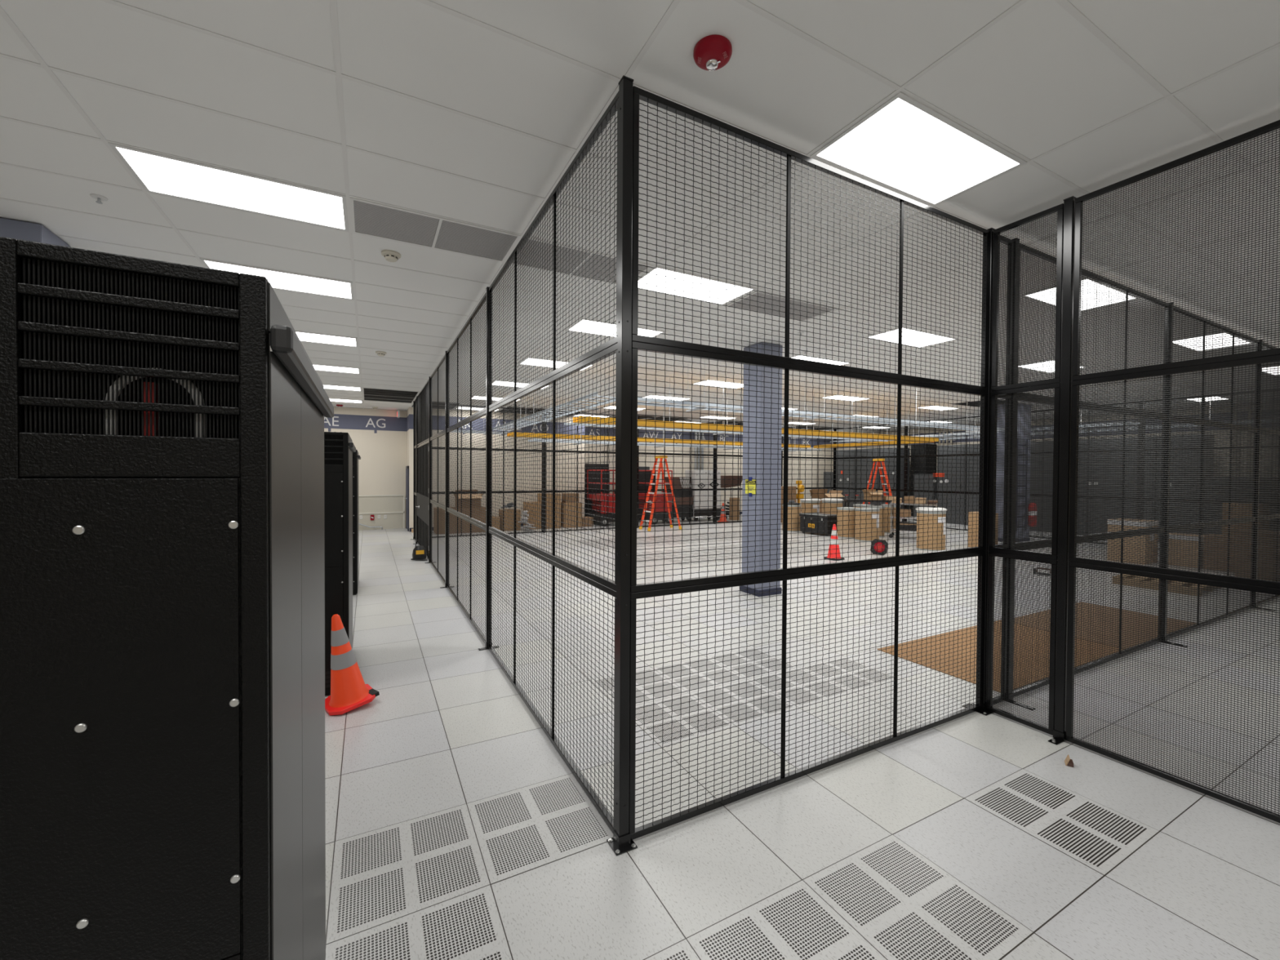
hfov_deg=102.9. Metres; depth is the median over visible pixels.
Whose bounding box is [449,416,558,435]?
cable tray
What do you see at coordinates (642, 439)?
fibre raceway
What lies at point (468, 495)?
cardboard box
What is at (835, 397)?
recessed light
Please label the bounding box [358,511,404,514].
trim
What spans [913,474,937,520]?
tall cabinet
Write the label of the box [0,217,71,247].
column
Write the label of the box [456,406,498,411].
recessed light
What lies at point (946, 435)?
cable tray
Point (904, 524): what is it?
box
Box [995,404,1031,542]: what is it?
column
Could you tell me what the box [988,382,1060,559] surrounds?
mesh fence
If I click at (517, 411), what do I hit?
ceiling vent
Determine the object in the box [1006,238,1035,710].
fence post
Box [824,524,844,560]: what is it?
traffic cone
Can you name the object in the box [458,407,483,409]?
diffuser
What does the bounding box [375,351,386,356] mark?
smoke detector
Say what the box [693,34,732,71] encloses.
fire alarm strobe
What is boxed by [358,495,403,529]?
panelling
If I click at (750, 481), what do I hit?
caution sign
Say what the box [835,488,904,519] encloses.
mesh fence
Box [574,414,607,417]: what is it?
recessed light
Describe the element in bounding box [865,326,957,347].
recessed light
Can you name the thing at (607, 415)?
mesh fence
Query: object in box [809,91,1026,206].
recessed light
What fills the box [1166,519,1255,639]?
mesh fence
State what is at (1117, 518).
cardboard box
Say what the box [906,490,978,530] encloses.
mesh fence
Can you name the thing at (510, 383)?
recessed light
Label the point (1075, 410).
mesh fence
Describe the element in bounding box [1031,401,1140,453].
mesh fence
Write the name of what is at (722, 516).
traffic cone
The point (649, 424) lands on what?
fibre raceway
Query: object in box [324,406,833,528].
wall
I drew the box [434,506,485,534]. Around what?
cardboard box
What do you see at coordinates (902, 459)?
mesh fence
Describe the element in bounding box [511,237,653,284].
ceiling vent
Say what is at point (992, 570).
mesh fence
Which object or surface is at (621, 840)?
socket
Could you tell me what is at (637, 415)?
fence post
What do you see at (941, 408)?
recessed light
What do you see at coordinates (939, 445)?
mesh fence
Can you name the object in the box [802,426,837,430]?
ceiling vent
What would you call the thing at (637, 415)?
ceiling vent
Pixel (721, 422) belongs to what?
mesh fence
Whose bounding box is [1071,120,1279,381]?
mesh fence
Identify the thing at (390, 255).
smoke detector
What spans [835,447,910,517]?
tall cabinet
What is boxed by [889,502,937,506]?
shelf
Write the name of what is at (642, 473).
scissor lift
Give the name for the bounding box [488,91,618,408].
mesh fence
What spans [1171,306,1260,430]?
mesh fence
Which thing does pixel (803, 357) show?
recessed light
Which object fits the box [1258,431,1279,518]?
mesh fence
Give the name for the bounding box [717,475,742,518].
cart
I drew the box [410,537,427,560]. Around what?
tool bag
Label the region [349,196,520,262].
ceiling vent
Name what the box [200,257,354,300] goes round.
recessed light
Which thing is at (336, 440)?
vent grille
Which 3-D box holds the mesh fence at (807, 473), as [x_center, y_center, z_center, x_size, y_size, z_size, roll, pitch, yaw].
[6.650,-0.273,20.114,2.834,1.200,0.030,0,1,-28]
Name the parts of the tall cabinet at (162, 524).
access panel, access panel, panel, trim, rail, panel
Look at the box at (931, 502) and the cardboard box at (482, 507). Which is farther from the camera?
the cardboard box at (482, 507)
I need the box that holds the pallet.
[1113,574,1219,595]
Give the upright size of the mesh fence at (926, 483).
1.200 m
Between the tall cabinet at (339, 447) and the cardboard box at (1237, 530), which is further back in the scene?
the cardboard box at (1237, 530)
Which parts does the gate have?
lock plate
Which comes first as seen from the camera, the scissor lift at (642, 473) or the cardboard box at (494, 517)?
the cardboard box at (494, 517)
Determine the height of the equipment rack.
2.100 m
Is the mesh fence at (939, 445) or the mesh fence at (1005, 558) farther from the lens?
the mesh fence at (939, 445)
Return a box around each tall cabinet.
[0,236,333,959]
[324,431,355,695]
[352,449,360,595]
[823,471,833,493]
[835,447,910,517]
[910,444,937,515]
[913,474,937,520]
[933,444,979,524]
[1029,435,1157,535]
[1155,434,1213,537]
[1204,477,1279,533]
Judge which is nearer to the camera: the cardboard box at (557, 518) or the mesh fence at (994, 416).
the mesh fence at (994, 416)
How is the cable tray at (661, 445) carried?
hanging from the ceiling
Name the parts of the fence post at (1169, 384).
plate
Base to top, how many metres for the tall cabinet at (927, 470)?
2.998 m
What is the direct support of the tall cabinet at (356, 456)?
on the floor at (446, 727)
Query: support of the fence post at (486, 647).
on the floor at (446, 727)
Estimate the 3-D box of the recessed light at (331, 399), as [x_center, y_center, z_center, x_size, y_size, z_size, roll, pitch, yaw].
[-8.139,-2.141,13.718,1.195,0.006,0.586,0,1,-28]
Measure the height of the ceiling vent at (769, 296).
0.009 m
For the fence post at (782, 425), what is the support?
on the floor at (446, 727)
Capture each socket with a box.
[484,641,492,648]
[613,829,630,848]
[982,702,986,711]
[1006,693,1013,701]
[1053,729,1065,741]
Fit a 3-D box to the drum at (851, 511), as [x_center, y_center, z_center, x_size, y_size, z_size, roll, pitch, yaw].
[5.849,1.198,14.410,0.554,0.837,0.554,0,1,-28]
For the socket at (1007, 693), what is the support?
attached to the fence post at (1012, 449)
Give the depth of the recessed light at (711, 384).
10.88 m
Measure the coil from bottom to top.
0.147 m
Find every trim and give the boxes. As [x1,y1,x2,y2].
[358,494,404,496]
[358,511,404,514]
[403,495,404,528]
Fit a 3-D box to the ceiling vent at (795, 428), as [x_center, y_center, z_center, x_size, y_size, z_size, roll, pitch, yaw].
[6.423,-2.160,21.150,1.180,0.012,1.700,0,1,-28]
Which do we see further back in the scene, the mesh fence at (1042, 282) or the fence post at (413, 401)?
the fence post at (413, 401)
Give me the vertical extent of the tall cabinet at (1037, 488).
2.860 m
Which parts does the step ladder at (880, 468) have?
rail, rail, rail, rail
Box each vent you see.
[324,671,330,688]
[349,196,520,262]
[362,387,419,403]
[410,400,460,409]
[496,406,546,414]
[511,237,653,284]
[541,408,585,416]
[609,414,654,419]
[644,416,689,421]
[701,420,741,424]
[724,290,836,321]
[782,425,817,429]
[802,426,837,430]
[953,400,1003,407]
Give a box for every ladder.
[639,455,681,531]
[862,458,892,504]
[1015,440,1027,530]
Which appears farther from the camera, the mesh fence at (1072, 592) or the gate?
the gate
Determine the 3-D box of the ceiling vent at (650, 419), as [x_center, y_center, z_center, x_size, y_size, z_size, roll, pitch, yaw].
[0.819,-2.151,18.165,1.180,0.012,1.700,0,1,-28]
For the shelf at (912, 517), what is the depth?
14.14 m
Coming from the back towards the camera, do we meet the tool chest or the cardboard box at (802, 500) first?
the cardboard box at (802, 500)
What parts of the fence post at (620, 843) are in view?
plate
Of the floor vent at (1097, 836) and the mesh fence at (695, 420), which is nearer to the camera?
the floor vent at (1097, 836)
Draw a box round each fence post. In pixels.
[410,400,413,539]
[413,395,418,544]
[424,376,435,563]
[440,351,451,588]
[478,286,497,650]
[542,409,545,533]
[606,75,637,856]
[636,415,638,528]
[712,420,715,524]
[781,425,782,486]
[834,428,835,490]
[903,422,906,521]
[962,227,995,715]
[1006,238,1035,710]
[1048,195,1076,745]
[1161,302,1186,647]
[1250,339,1275,611]
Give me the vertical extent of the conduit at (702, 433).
3.680 m
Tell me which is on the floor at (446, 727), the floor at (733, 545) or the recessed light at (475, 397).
the floor at (733, 545)
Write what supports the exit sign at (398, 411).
hanging from the ceiling
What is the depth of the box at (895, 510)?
14.22 m
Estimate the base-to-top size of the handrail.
0.716 m
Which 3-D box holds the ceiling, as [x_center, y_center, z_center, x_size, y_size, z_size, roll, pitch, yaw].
[2.764,-2.073,9.004,27.200,0.116,21.900,0,1,-28]
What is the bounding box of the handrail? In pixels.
[358,523,382,529]
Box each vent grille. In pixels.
[22,257,239,439]
[324,434,342,464]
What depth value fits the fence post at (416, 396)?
12.54 m
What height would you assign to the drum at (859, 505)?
0.847 m
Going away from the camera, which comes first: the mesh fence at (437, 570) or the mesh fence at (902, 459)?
the mesh fence at (437, 570)
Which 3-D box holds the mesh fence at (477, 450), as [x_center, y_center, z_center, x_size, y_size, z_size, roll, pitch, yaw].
[-4.383,-0.255,14.238,3.434,1.200,0.030,0,1,-28]
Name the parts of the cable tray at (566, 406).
rail, rail, hanger rod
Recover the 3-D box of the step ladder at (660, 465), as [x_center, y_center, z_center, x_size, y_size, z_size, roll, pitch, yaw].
[0.654,0.401,16.116,1.241,2.338,0.625,0,1,-28]
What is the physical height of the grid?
0.004 m
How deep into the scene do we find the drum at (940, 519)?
11.91 m
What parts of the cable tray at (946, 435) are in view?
rail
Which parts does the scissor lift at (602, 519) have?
panel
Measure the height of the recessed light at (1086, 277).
0.006 m
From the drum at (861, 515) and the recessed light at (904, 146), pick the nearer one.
the recessed light at (904, 146)
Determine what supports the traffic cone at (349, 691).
on the floor at (446, 727)
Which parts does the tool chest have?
lid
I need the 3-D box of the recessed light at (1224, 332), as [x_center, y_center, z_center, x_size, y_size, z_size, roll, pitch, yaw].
[8.109,-1.951,7.241,1.195,0.006,0.586,0,1,-28]
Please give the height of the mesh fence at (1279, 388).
1.200 m
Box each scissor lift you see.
[586,469,615,526]
[638,470,672,524]
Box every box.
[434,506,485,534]
[452,489,483,507]
[492,515,499,528]
[498,509,520,530]
[523,501,541,528]
[537,493,560,528]
[560,502,582,528]
[561,493,578,502]
[582,516,593,526]
[728,497,739,519]
[780,486,796,522]
[808,488,844,513]
[862,488,883,500]
[883,495,896,500]
[892,497,902,502]
[893,509,911,517]
[899,521,916,531]
[904,496,915,503]
[915,497,926,503]
[927,500,937,504]
[967,511,998,546]
[1106,518,1159,564]
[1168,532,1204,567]
[1203,533,1235,571]
[1222,502,1268,534]
[1235,529,1279,580]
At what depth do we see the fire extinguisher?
13.64 m
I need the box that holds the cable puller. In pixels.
[795,480,804,502]
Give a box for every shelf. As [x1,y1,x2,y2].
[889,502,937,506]
[889,515,916,519]
[893,528,916,533]
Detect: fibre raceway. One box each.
[506,408,810,448]
[573,375,938,441]
[813,426,933,448]
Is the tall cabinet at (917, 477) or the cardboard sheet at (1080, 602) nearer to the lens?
the cardboard sheet at (1080, 602)
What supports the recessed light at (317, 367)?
in the ceiling
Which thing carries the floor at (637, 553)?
on the floor at (446, 727)
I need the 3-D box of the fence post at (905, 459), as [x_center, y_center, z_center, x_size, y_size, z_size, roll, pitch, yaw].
[9.396,-0.230,18.042,0.200,3.632,0.062,0,1,-28]
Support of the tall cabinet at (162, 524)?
on the floor at (446, 727)
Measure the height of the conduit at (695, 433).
3.680 m
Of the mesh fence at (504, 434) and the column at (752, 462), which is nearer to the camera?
the column at (752, 462)
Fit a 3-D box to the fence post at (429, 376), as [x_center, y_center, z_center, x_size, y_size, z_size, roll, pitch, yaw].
[-4.094,-0.195,9.973,0.200,3.632,0.062,0,1,-28]
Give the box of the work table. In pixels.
[843,494,904,521]
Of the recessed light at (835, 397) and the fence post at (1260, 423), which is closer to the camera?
the fence post at (1260, 423)
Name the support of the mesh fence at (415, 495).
attached to the fence post at (413, 401)
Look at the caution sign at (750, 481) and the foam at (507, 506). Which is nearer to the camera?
the caution sign at (750, 481)
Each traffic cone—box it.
[324,613,379,715]
[717,502,728,521]
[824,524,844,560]
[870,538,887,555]
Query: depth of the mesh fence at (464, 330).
6.37 m
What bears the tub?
in the cart at (727, 477)
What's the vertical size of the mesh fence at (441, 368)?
1.200 m
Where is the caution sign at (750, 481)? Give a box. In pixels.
[745,476,755,496]
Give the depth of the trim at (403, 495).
16.00 m
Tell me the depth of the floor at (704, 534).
14.91 m
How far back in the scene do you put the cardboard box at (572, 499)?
16.59 m
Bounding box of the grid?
[0,0,1279,432]
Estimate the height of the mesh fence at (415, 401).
1.200 m
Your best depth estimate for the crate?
18.96 m
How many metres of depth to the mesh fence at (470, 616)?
6.28 m
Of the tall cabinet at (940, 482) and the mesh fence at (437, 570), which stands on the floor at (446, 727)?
the tall cabinet at (940, 482)
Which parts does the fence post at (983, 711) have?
plate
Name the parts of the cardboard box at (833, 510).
lid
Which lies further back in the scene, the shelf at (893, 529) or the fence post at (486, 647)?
the shelf at (893, 529)
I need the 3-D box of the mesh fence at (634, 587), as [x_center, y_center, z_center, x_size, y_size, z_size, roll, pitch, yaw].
[1.274,-0.062,3.150,2.994,1.200,0.030,0,1,-28]
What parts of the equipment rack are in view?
plate, plate, plate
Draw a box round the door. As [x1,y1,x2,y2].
[404,466,408,531]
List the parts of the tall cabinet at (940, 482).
door, door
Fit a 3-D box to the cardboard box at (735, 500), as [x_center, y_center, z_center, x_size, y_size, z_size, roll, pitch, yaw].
[3.615,1.104,19.541,0.302,0.852,0.240,0,1,-28]
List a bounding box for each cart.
[661,476,693,520]
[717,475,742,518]
[888,501,937,537]
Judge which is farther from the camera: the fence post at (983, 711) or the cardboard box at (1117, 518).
the cardboard box at (1117, 518)
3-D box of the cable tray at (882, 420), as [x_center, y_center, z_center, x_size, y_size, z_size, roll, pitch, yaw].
[4.643,-1.606,10.636,11.150,0.830,0.550,0,1,-28]
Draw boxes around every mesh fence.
[413,398,416,447]
[413,446,416,493]
[413,493,416,541]
[415,402,542,450]
[415,448,542,493]
[417,380,428,445]
[430,354,445,439]
[430,431,445,508]
[430,501,445,583]
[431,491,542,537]
[446,292,486,430]
[446,410,485,527]
[446,509,485,643]
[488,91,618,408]
[488,342,617,591]
[488,528,616,832]
[544,450,615,491]
[544,490,615,532]
[545,410,615,453]
[628,551,984,840]
[630,341,986,592]
[631,85,989,391]
[637,453,714,490]
[637,489,714,527]
[638,416,714,455]
[715,421,742,456]
[715,455,742,489]
[715,488,742,523]
[782,425,835,458]
[782,457,834,488]
[835,424,905,458]
[835,456,904,490]
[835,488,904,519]
[906,415,980,456]
[906,454,979,493]
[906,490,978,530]
[986,551,1057,735]
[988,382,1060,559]
[991,203,1063,391]
[992,557,1008,705]
[995,394,1011,548]
[997,235,1013,395]
[1012,530,1164,697]
[1014,395,1167,546]
[1017,243,1169,416]
[1030,450,1139,498]
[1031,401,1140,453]
[1032,495,1137,543]
[1065,561,1279,822]
[1068,354,1279,588]
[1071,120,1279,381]
[1142,388,1279,449]
[1142,446,1278,503]
[1142,500,1276,549]
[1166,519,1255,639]
[1168,418,1257,528]
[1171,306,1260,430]
[1256,516,1279,604]
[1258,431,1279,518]
[1260,342,1279,433]
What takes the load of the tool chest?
on the floor at (446, 727)
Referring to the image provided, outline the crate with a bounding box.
[684,470,721,521]
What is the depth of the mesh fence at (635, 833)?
2.93 m
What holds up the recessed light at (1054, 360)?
in the ceiling
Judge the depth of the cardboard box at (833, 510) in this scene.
16.04 m
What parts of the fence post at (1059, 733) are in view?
plate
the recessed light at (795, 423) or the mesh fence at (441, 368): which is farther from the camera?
the recessed light at (795, 423)
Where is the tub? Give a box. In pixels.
[720,475,742,488]
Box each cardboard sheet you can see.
[876,620,1122,692]
[1015,601,1193,648]
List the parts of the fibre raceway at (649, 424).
hanger rod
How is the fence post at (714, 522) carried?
on the floor at (446, 727)
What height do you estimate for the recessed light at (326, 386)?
0.006 m
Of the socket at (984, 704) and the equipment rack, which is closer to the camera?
the socket at (984, 704)
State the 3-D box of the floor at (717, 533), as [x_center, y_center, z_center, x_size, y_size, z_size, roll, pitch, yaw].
[2.426,1.584,15.243,0.606,0.001,0.606,0,1,-28]
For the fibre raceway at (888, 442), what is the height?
0.985 m
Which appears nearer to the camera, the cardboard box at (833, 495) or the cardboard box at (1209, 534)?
the cardboard box at (1209, 534)
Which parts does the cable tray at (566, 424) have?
rail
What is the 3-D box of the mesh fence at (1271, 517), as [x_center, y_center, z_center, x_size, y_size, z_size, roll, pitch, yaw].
[9.713,1.125,7.666,3.014,1.200,0.030,0,1,-28]
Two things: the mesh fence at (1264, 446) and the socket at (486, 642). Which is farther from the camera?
the mesh fence at (1264, 446)
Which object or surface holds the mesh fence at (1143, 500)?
attached to the fence post
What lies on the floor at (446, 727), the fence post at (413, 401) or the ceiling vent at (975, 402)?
the fence post at (413, 401)
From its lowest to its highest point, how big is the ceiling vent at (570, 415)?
0.012 m
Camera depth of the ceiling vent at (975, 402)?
13.65 m
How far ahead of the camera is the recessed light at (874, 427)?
20.71 m
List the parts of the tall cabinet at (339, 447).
access panel, access panel, panel, trim, panel, rail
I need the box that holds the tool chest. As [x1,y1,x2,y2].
[799,512,836,536]
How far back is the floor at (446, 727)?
3.12 m
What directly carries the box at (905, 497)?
on the wire cart at (891, 503)
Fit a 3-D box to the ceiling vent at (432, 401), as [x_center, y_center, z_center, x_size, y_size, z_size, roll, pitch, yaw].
[-5.863,-2.140,14.607,1.180,0.012,1.700,0,1,-28]
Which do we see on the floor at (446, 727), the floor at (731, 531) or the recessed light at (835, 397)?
the floor at (731, 531)
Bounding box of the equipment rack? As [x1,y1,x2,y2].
[585,463,607,522]
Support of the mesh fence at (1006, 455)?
attached to the fence post at (983, 711)
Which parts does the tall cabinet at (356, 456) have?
access panel, access panel, frame, panel, panel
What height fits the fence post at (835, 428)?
3.632 m
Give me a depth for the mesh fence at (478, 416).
6.46 m
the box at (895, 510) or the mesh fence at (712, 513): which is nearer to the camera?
the box at (895, 510)
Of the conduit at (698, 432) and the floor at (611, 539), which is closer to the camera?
the floor at (611, 539)
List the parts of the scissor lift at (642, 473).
panel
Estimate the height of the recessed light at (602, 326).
0.006 m
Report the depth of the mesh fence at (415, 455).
13.35 m
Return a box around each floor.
[324,514,1279,959]
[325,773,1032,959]
[574,539,614,550]
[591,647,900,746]
[595,537,614,542]
[613,551,648,556]
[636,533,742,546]
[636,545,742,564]
[675,533,698,537]
[691,532,715,535]
[707,531,734,534]
[725,530,742,533]
[725,543,742,548]
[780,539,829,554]
[780,551,795,555]
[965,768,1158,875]
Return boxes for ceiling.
[0,0,1279,433]
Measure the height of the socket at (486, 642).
0.054 m
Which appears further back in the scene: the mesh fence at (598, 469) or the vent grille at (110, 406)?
the mesh fence at (598, 469)
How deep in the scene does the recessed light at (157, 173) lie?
3.45 m
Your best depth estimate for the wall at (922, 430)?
19.47 m
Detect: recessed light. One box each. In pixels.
[107,142,348,231]
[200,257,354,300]
[295,331,358,346]
[312,364,359,373]
[323,384,361,391]
[329,398,362,403]
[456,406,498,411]
[469,395,520,401]
[493,380,550,389]
[518,357,594,370]
[566,318,665,337]
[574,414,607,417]
[603,405,647,410]
[638,266,756,305]
[644,395,691,400]
[692,379,743,388]
[698,416,734,419]
[782,422,812,424]
[791,355,849,365]
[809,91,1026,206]
[822,394,869,400]
[862,426,888,428]
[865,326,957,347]
[917,405,959,410]
[1020,277,1137,311]
[1026,360,1085,373]
[1173,332,1253,351]
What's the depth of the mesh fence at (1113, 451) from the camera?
13.39 m
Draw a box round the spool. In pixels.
[787,500,800,504]
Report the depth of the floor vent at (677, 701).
4.24 m
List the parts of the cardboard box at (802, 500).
lid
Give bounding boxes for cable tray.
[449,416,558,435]
[493,357,615,431]
[528,400,822,452]
[564,395,893,441]
[637,359,1017,432]
[822,404,1275,444]
[830,414,1139,442]
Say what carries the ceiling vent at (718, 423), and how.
in the ceiling
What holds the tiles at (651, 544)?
on the floor at (446, 727)
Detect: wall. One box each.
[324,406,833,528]
[406,407,585,531]
[836,401,1279,509]
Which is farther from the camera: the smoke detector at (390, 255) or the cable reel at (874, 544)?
the cable reel at (874, 544)
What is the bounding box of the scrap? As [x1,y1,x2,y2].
[1064,754,1073,767]
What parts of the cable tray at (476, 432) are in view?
rail, rail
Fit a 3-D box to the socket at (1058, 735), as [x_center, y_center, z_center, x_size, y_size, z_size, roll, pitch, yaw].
[2.847,1.723,3.455,0.062,0.054,0.062,0,1,-28]
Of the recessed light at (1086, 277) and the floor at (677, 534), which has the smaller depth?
the recessed light at (1086, 277)
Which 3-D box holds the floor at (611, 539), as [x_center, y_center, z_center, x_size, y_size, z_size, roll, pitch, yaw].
[-0.802,1.590,13.524,0.606,0.001,0.606,0,1,-28]
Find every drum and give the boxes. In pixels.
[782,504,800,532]
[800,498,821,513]
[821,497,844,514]
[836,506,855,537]
[853,503,870,507]
[854,507,879,542]
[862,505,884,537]
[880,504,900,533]
[915,506,947,551]
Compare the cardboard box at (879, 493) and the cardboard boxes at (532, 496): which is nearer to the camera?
the cardboard boxes at (532, 496)
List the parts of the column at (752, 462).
trim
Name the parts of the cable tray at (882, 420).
hanger rod, hanger rod, rail, rail, hanger rod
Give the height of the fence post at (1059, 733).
3.632 m
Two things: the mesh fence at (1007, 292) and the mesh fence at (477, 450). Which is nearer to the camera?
the mesh fence at (1007, 292)
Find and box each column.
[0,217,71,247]
[739,342,782,596]
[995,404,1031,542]
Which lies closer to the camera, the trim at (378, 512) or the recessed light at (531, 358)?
the recessed light at (531, 358)
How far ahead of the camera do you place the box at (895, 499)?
14.34 m
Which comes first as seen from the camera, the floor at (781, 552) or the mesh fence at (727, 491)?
the floor at (781, 552)
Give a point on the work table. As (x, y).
(846, 500)
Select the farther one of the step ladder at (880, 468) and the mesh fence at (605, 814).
the step ladder at (880, 468)
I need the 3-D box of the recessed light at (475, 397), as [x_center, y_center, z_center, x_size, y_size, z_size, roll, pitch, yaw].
[-3.761,-2.108,13.288,1.195,0.006,0.586,0,1,-28]
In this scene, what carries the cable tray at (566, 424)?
hanging from the ceiling
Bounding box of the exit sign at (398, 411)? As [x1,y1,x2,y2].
[396,409,399,417]
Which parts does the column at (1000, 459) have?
trim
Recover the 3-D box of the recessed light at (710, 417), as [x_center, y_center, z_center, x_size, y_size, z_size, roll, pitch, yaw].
[2.666,-2.130,17.461,1.195,0.006,0.586,0,1,-28]
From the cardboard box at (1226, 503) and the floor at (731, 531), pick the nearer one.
the cardboard box at (1226, 503)
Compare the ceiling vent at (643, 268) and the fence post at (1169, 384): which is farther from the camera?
the fence post at (1169, 384)
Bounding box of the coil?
[866,500,881,505]
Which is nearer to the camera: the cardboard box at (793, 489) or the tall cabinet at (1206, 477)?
the tall cabinet at (1206, 477)
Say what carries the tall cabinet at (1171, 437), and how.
on the floor at (446, 727)
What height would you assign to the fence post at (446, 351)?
3.632 m
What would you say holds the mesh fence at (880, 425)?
on the mesh fence at (902, 459)
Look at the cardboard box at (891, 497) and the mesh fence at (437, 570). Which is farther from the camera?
the cardboard box at (891, 497)
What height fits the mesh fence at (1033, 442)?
1.200 m
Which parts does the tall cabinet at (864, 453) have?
door, door, door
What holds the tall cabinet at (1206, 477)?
on the floor at (446, 727)
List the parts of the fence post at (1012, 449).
plate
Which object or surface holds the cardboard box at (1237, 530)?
on the floor at (446, 727)
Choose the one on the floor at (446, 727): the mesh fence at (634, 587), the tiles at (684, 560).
the tiles at (684, 560)
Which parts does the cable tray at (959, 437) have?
rail, rail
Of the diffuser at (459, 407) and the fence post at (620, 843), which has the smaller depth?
the fence post at (620, 843)
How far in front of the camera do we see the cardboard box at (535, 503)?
15.96 m
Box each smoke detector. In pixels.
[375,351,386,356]
[381,249,400,262]
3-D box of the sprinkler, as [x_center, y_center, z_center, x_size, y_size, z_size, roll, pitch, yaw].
[-3.776,-1.957,3.563,0.090,0.043,0.090,0,1,-28]
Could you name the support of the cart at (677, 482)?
on the floor at (446, 727)
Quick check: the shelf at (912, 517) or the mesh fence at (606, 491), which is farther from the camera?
the mesh fence at (606, 491)
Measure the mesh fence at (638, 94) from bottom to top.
1.200 m
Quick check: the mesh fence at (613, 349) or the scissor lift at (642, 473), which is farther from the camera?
the scissor lift at (642, 473)
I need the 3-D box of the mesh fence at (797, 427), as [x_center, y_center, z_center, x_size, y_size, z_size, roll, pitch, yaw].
[6.657,-1.474,20.096,2.834,1.200,0.030,0,1,-28]
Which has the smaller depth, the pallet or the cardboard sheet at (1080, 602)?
the cardboard sheet at (1080, 602)
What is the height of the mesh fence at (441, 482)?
1.200 m
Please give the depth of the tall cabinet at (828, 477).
23.49 m
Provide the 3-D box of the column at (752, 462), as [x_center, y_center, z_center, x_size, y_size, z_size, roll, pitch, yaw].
[1.826,-0.152,7.654,0.438,3.684,0.428,0,1,-28]
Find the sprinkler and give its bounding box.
[89,193,107,204]
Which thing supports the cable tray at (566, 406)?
hanging from the ceiling
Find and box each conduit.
[693,431,697,516]
[697,431,700,470]
[701,431,703,470]
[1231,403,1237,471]
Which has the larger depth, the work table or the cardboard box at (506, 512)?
the work table
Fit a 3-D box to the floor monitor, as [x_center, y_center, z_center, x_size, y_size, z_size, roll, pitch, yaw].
[0.026,0.503,19.258,0.560,2.020,0.408,0,1,-28]
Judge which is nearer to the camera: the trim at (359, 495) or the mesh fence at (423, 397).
the mesh fence at (423, 397)
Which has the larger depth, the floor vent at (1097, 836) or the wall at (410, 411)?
the wall at (410, 411)
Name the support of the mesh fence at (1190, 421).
on the mesh fence at (1233, 522)
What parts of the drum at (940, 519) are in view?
lid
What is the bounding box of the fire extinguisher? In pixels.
[1026,499,1036,526]
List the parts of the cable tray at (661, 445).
rail, rail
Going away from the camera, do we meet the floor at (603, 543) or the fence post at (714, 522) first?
the floor at (603, 543)
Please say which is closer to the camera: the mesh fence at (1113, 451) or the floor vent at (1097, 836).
the floor vent at (1097, 836)
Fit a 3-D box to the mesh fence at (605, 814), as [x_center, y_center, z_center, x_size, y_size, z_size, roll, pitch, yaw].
[-0.807,1.117,3.805,0.030,1.200,3.011,0,1,-28]
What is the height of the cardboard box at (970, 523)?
0.862 m
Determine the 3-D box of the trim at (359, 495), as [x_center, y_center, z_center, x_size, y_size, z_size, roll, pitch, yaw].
[-9.123,0.478,15.088,3.930,0.040,0.024,0,1,-28]
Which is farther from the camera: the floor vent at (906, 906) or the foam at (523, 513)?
the foam at (523, 513)
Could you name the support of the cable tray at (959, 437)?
hanging from the ceiling
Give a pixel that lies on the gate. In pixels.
(422, 506)
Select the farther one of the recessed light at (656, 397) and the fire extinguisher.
the fire extinguisher
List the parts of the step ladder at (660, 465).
rail, rail, rail, rail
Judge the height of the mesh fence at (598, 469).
1.200 m
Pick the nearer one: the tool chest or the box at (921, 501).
the box at (921, 501)
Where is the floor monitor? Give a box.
[638,466,649,519]
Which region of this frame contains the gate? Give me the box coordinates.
[415,441,428,559]
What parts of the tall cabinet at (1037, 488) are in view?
door, door, door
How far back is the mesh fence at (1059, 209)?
3.62 m
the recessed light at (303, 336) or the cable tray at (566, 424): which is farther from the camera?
the cable tray at (566, 424)
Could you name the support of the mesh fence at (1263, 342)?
on the mesh fence at (1263, 438)
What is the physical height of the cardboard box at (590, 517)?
0.302 m
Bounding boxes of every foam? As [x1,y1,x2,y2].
[500,502,514,508]
[518,510,536,530]
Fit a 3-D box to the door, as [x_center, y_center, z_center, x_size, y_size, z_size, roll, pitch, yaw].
[-7.125,0.548,15.579,0.080,1.950,0.880,0,1,-28]

